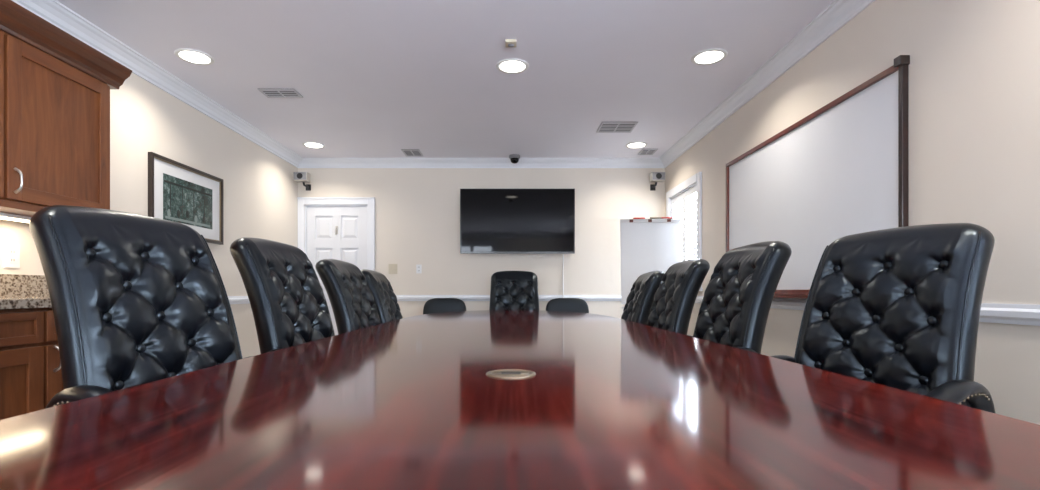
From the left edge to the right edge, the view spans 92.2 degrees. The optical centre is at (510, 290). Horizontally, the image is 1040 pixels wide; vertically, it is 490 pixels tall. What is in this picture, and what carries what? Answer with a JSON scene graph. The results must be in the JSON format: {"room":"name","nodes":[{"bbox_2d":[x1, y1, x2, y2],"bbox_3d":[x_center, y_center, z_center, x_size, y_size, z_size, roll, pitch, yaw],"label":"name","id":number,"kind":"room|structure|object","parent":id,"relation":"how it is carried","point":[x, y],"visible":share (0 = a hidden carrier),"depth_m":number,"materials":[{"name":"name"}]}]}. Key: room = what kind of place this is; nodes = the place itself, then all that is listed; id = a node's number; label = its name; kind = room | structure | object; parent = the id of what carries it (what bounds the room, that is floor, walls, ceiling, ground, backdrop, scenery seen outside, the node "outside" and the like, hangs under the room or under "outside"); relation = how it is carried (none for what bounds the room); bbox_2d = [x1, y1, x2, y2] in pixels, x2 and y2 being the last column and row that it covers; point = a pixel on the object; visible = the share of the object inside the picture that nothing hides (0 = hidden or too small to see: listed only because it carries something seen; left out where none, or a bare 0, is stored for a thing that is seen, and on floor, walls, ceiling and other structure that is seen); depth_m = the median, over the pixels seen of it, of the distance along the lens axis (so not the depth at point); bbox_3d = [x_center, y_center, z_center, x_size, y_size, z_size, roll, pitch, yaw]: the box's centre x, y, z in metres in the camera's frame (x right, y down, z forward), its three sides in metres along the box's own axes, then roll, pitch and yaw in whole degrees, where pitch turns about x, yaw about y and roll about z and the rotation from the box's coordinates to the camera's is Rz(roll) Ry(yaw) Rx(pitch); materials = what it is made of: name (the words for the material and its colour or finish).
{"room":"conference room","nodes":[
{"label":"conference room","id":0,"kind":"room"},
{"bbox_2d":[0,73,297,357],"bbox_3d":[-2.490,-0.270,1.890,0.140,2.440,7.580,0,0,0],"label":"wall","id":1,"kind":"structure","parent":0,"point":[260,192],"depth_m":3.95,"materials":[{"name":"beige paint"}]},
{"bbox_2d":[3,243,19,267],"bbox_3d":[-2.415,-0.170,2.420,0.010,0.115,0.075,0,0,0],"label":"wall outlet","id":2,"kind":"object","parent":1,"relation":"attached to","point":[11,252],"visible":1,"depth_m":2.41,"materials":[{"name":"white plastic"}]},
{"bbox_2d":[0,0,131,216],"bbox_3d":[-2.223,-0.765,1.015,0.391,0.830,3.330,0,0,0],"label":"upper cabinet","id":3,"kind":"object","parent":1,"relation":"attached to","point":[55,87],"visible":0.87,"depth_m":2.27,"materials":[{"name":"brown wood"}]},
{"bbox_2d":[0,212,30,222],"bbox_3d":[-2.300,-0.339,1.700,0.080,0.019,1.600,0,0,0],"label":"under-cabinet light","id":4,"kind":"object","parent":3,"relation":"attached to","point":[6,216],"visible":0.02,"depth_m":2.29,"materials":[{"name":"white plastic"}]},
{"bbox_2d":[12,0,302,167],"bbox_3d":[-2.375,-1.442,1.890,0.090,0.095,7.580,0,0,0],"label":"trim","id":5,"kind":"structure","parent":1,"relation":"attached to","point":[54,12],"depth_m":3.26,"materials":[{"name":"white paint"}]},
{"bbox_2d":[148,152,222,244],"bbox_3d":[-2.405,-0.656,3.745,0.027,0.542,0.830,0,0,0],"label":"framed picture","id":6,"kind":"object","parent":1,"relation":"attached to","point":[178,192],"visible":0.91,"depth_m":3.71},
{"bbox_2d":[228,296,249,303],"bbox_3d":[-2.408,0.080,4.160,0.024,0.070,3.040,0,0,0],"label":"trim","id":7,"kind":"structure","parent":1,"relation":"attached to","point":[232,299],"depth_m":4.42,"materials":[{"name":"white paint"}]},
{"bbox_2d":[57,0,834,157],"bbox_3d":[-0.335,-1.540,1.890,4.450,0.100,7.860,0,0,0],"label":"ceiling","id":8,"kind":"structure","parent":0,"point":[374,78],"depth_m":3.30,"materials":[{"name":"paint"}]},
{"bbox_2d":[174,48,214,64],"bbox_3d":[-2.010,-1.486,3.180,0.218,0.007,0.218,0,0,0],"label":"recessed light","id":9,"kind":"object","parent":8,"relation":"in","point":[192,56],"visible":1,"depth_m":3.17,"materials":[{"name":"white plastic"}]},
{"bbox_2d":[258,89,302,97],"bbox_3d":[-1.730,-1.486,3.760,0.270,0.008,0.160,0,0,0],"label":"ceiling air vent","id":10,"kind":"object","parent":8,"relation":"attached to","point":[269,93],"depth_m":3.76,"materials":[{"name":"white metal"}]},
{"bbox_2d":[302,142,324,148],"bbox_3d":[-2.010,-1.486,5.100,0.218,0.007,0.218,0,0,0],"label":"recessed light","id":11,"kind":"object","parent":8,"relation":"in","point":[316,145],"visible":1,"depth_m":5.10,"materials":[{"name":"white plastic"}]},
{"bbox_2d":[401,149,422,156],"bbox_3d":[-1.060,-1.486,5.380,0.190,0.008,0.260,0,0,0],"label":"ceiling air vent","id":12,"kind":"object","parent":8,"relation":"attached to","point":[408,152],"depth_m":5.36,"materials":[{"name":"white metal"}]},
{"bbox_2d":[505,39,516,46],"bbox_3d":[0.000,-1.476,2.990,0.066,0.028,0.070,0,0,0],"label":"sensor","id":13,"kind":"object","parent":8,"relation":"attached to","point":[508,42],"depth_m":2.97,"materials":[{"name":"white plastic"}]},
{"bbox_2d":[496,58,528,73],"bbox_3d":[0.010,-1.486,3.310,0.218,0.007,0.218,0,0,0],"label":"recessed light","id":14,"kind":"object","parent":8,"relation":"in","point":[511,65],"visible":1,"depth_m":3.30,"materials":[{"name":"white plastic"}]},
{"bbox_2d":[509,154,519,163],"bbox_3d":[0.040,-1.446,5.500,0.124,0.088,0.124,0,0,0],"label":"dome security camera","id":15,"kind":"object","parent":8,"relation":"attached to","point":[514,158],"visible":1,"depth_m":5.46,"materials":[{"name":"grey plastic"}]},
{"bbox_2d":[596,122,637,132],"bbox_3d":[0.960,-1.486,4.540,0.320,0.008,0.280,0,0,0],"label":"ceiling air vent","id":16,"kind":"object","parent":8,"relation":"attached to","point":[605,127],"depth_m":4.54,"materials":[{"name":"white metal"}]},
{"bbox_2d":[626,142,647,148],"bbox_3d":[1.280,-1.486,5.100,0.218,0.007,0.218,0,0,0],"label":"recessed light","id":17,"kind":"object","parent":8,"relation":"in","point":[633,145],"visible":1,"depth_m":5.10,"materials":[{"name":"white plastic"}]},
{"bbox_2d":[638,149,657,154],"bbox_3d":[1.460,-1.486,5.340,0.160,0.008,0.220,0,0,0],"label":"ceiling air vent","id":18,"kind":"object","parent":8,"relation":"attached to","point":[644,151],"depth_m":5.33,"materials":[{"name":"white metal"}]},
{"bbox_2d":[691,48,727,64],"bbox_3d":[1.260,-1.486,3.180,0.218,0.007,0.218,0,0,0],"label":"recessed light","id":19,"kind":"object","parent":8,"relation":"in","point":[709,56],"visible":1,"depth_m":3.17,"materials":[{"name":"white plastic"}]},
{"bbox_2d":[298,168,664,318],"bbox_3d":[-0.335,-0.270,5.750,4.450,2.440,0.140,0,0,0],"label":"wall","id":20,"kind":"structure","parent":0,"point":[417,210],"depth_m":5.68,"materials":[{"name":"beige paint"}]},
{"bbox_2d":[293,172,310,190],"bbox_3d":[-2.300,-1.220,5.560,0.150,0.160,0.241,0,0,0],"label":"wall speaker","id":21,"kind":"object","parent":20,"relation":"attached to","point":[303,177],"visible":1,"depth_m":5.45,"materials":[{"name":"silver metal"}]},
{"bbox_2d":[297,197,374,270],"bbox_3d":[-1.982,-0.055,5.737,0.873,2.010,0.166,0,0,0],"label":"door frame","id":22,"kind":"structure","parent":20,"relation":"attached to","point":[369,202],"depth_m":5.66,"materials":[{"name":"white paint"}]},
{"bbox_2d":[307,206,366,334],"bbox_3d":[-1.985,-0.013,5.683,0.692,1.906,0.115,0,0,0],"label":"door","id":23,"kind":"structure","parent":20,"relation":"in","point":[333,232],"depth_m":5.70,"materials":[{"name":"white paint"}]},
{"bbox_2d":[389,264,396,273],"bbox_3d":[-1.340,-0.250,5.671,0.100,0.115,0.018,0,0,0],"label":"light switch","id":24,"kind":"object","parent":20,"relation":"attached to","point":[392,267],"visible":1,"depth_m":5.67,"materials":[{"name":"beige plastic"}]},
{"bbox_2d":[416,265,421,272],"bbox_3d":[-1.045,-0.250,5.675,0.060,0.100,0.010,0,0,0],"label":"wall outlet","id":25,"kind":"object","parent":20,"relation":"attached to","point":[418,267],"visible":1,"depth_m":5.67,"materials":[{"name":"white plastic"}]},
{"bbox_2d":[299,158,663,167],"bbox_3d":[-0.335,-1.442,5.635,4.170,0.095,0.090,0,0,0],"label":"trim","id":26,"kind":"structure","parent":20,"relation":"attached to","point":[305,162],"depth_m":5.65,"materials":[{"name":"white paint"}]},
{"bbox_2d":[396,295,620,300],"bbox_3d":[0.105,0.080,5.668,3.290,0.070,0.024,0,0,0],"label":"trim","id":27,"kind":"structure","parent":20,"relation":"attached to","point":[399,297],"depth_m":5.66,"materials":[{"name":"white paint"}]},
{"bbox_2d":[460,189,574,297],"bbox_3d":[0.073,-0.274,5.641,1.286,1.748,0.078,0,0,0],"label":"wall-mounted television","id":28,"kind":"object","parent":20,"relation":"attached to","point":[492,221],"visible":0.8,"depth_m":5.60,"materials":[{"name":"black glass"}]},
{"bbox_2d":[649,172,665,190],"bbox_3d":[1.610,-1.220,5.560,0.150,0.160,0.241,0,0,0],"label":"wall speaker","id":29,"kind":"object","parent":20,"relation":"attached to","point":[655,177],"visible":1,"depth_m":5.45,"materials":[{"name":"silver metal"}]},
{"bbox_2d":[665,0,1039,424],"bbox_3d":[1.820,-0.270,1.890,0.140,2.440,7.580,0,0,0],"label":"wall","id":30,"kind":"structure","parent":0,"point":[974,66],"depth_m":1.96,"materials":[{"name":"beige paint"}]},
{"bbox_2d":[666,172,702,290],"bbox_3d":[1.795,-0.547,5.080,0.190,1.095,1.030,0,0,0],"label":"window","id":31,"kind":"structure","parent":30,"relation":"in","point":[677,201],"depth_m":4.97,"materials":[{"name":"white paint"}]},
{"bbox_2d":[659,0,874,167],"bbox_3d":[1.705,-1.442,1.890,0.090,0.095,7.580,0,0,0],"label":"trim","id":32,"kind":"structure","parent":30,"relation":"attached to","point":[838,13],"depth_m":3.21,"materials":[{"name":"white paint"}]},
{"bbox_2d":[726,55,909,297],"bbox_3d":[1.707,-0.496,3.095,0.084,1.077,1.810,0,0,0],"label":"whiteboard","id":33,"kind":"object","parent":30,"relation":"attached to","point":[842,169],"visible":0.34,"depth_m":2.75,"materials":[{"name":"plastic"}]},
{"bbox_2d":[695,296,1039,325],"bbox_3d":[1.738,0.080,1.890,0.024,0.070,7.580,0,0,0],"label":"trim","id":34,"kind":"structure","parent":30,"relation":"attached to","point":[1020,314],"depth_m":1.77,"materials":[{"name":"white paint"}]},
{"bbox_3d":[-0.335,1.000,1.890,4.450,0.100,7.860,0,0,0],"label":"floor","id":35,"kind":"structure","parent":0,"visible":0},
{"bbox_2d":[0,274,63,419],"bbox_3d":[-2.105,0.435,1.020,0.627,1.030,3.240,0,0,0],"label":"base cabinet","id":36,"kind":"object","parent":35,"relation":"on","point":[30,364],"visible":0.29,"depth_m":1.91,"materials":[{"name":"brown wood"}]},
{"bbox_2d":[29,205,251,408],"bbox_3d":[-0.854,0.354,1.431,0.784,1.192,0.633,0,0,14],"label":"chair","id":37,"kind":"object","parent":35,"relation":"on","point":[136,299],"visible":0.5,"depth_m":1.38,"materials":[{"name":"black leather"}]},
{"bbox_2d":[230,237,334,353],"bbox_3d":[-0.781,0.357,2.239,0.784,1.186,0.633,0,0,6],"label":"chair","id":38,"kind":"object","parent":35,"relation":"on","point":[289,306],"visible":0.47,"depth_m":2.12,"materials":[{"name":"black leather"}]},
{"bbox_2d":[315,259,379,334],"bbox_3d":[-0.747,0.377,3.055,0.784,1.145,0.633,0,0,3],"label":"chair","id":39,"kind":"object","parent":35,"relation":"on","point":[350,296],"visible":0.43,"depth_m":2.87,"materials":[{"name":"black leather"}]},
{"bbox_2d":[361,269,402,323],"bbox_3d":[-0.762,0.392,3.851,0.784,1.116,0.633,0,0,0],"label":"chair","id":40,"kind":"object","parent":35,"relation":"on","point":[385,299],"visible":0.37,"depth_m":3.71,"materials":[{"name":"black leather"}]},
{"bbox_2d":[423,298,465,313],"bbox_3d":[-0.730,0.514,5.289,0.532,0.873,0.548,0,0,0],"label":"chair","id":41,"kind":"object","parent":35,"relation":"on","point":[435,305],"visible":0.27,"depth_m":5.50,"materials":[{"name":"black leather"}]},
{"bbox_2d":[489,271,538,309],"bbox_3d":[0.036,0.365,5.032,0.633,1.168,0.784,0,0,0],"label":"chair","id":42,"kind":"object","parent":35,"relation":"on","point":[509,290],"visible":0.37,"depth_m":5.21,"materials":[{"name":"black leather"}]},
{"bbox_2d":[0,310,1039,489],"bbox_3d":[0.000,0.568,2.225,1.530,0.764,5.550,0,0,0],"label":"conference table","id":43,"kind":"object","parent":35,"relation":"on","point":[480,399],"visible":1,"depth_m":0.71,"materials":[{"name":"brown wood"}]},
{"bbox_2d":[546,298,588,312],"bbox_3d":[0.620,0.514,5.289,0.532,0.873,0.548,0,0,0],"label":"chair","id":44,"kind":"object","parent":35,"relation":"on","point":[557,304],"visible":0.19,"depth_m":5.50,"materials":[{"name":"black leather"}]},
{"bbox_2d":[621,271,664,324],"bbox_3d":[0.797,0.395,3.958,0.784,1.110,0.633,0,0,1],"label":"chair","id":45,"kind":"object","parent":35,"relation":"on","point":[639,301],"visible":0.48,"depth_m":3.75,"materials":[{"name":"black leather"}]},
{"bbox_2d":[620,217,680,308],"bbox_3d":[1.383,0.114,5.075,0.633,1.677,0.611,0,0,6],"label":"easel","id":46,"kind":"object","parent":35,"relation":"on","point":[652,244],"visible":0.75,"depth_m":4.89,"materials":[{"name":"silver metal"}]},
{"bbox_2d":[647,259,709,334],"bbox_3d":[0.802,0.374,3.141,0.784,1.151,0.633,0,0,-1],"label":"chair","id":47,"kind":"object","parent":35,"relation":"on","point":[671,309],"visible":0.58,"depth_m":2.94,"materials":[{"name":"black leather"}]},
{"bbox_2d":[687,241,791,353],"bbox_3d":[0.837,0.360,2.344,0.784,1.180,0.633,0,0,-3],"label":"chair","id":48,"kind":"object","parent":35,"relation":"on","point":[736,303],"visible":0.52,"depth_m":2.21,"materials":[{"name":"black leather"}]},
{"bbox_2d":[770,223,995,413],"bbox_3d":[1.021,0.365,1.560,0.784,1.168,0.633,0,0,-22],"label":"chair","id":49,"kind":"object","parent":35,"relation":"on","point":[899,307],"visible":0.62,"depth_m":1.55,"materials":[{"name":"black leather"}]}
]}

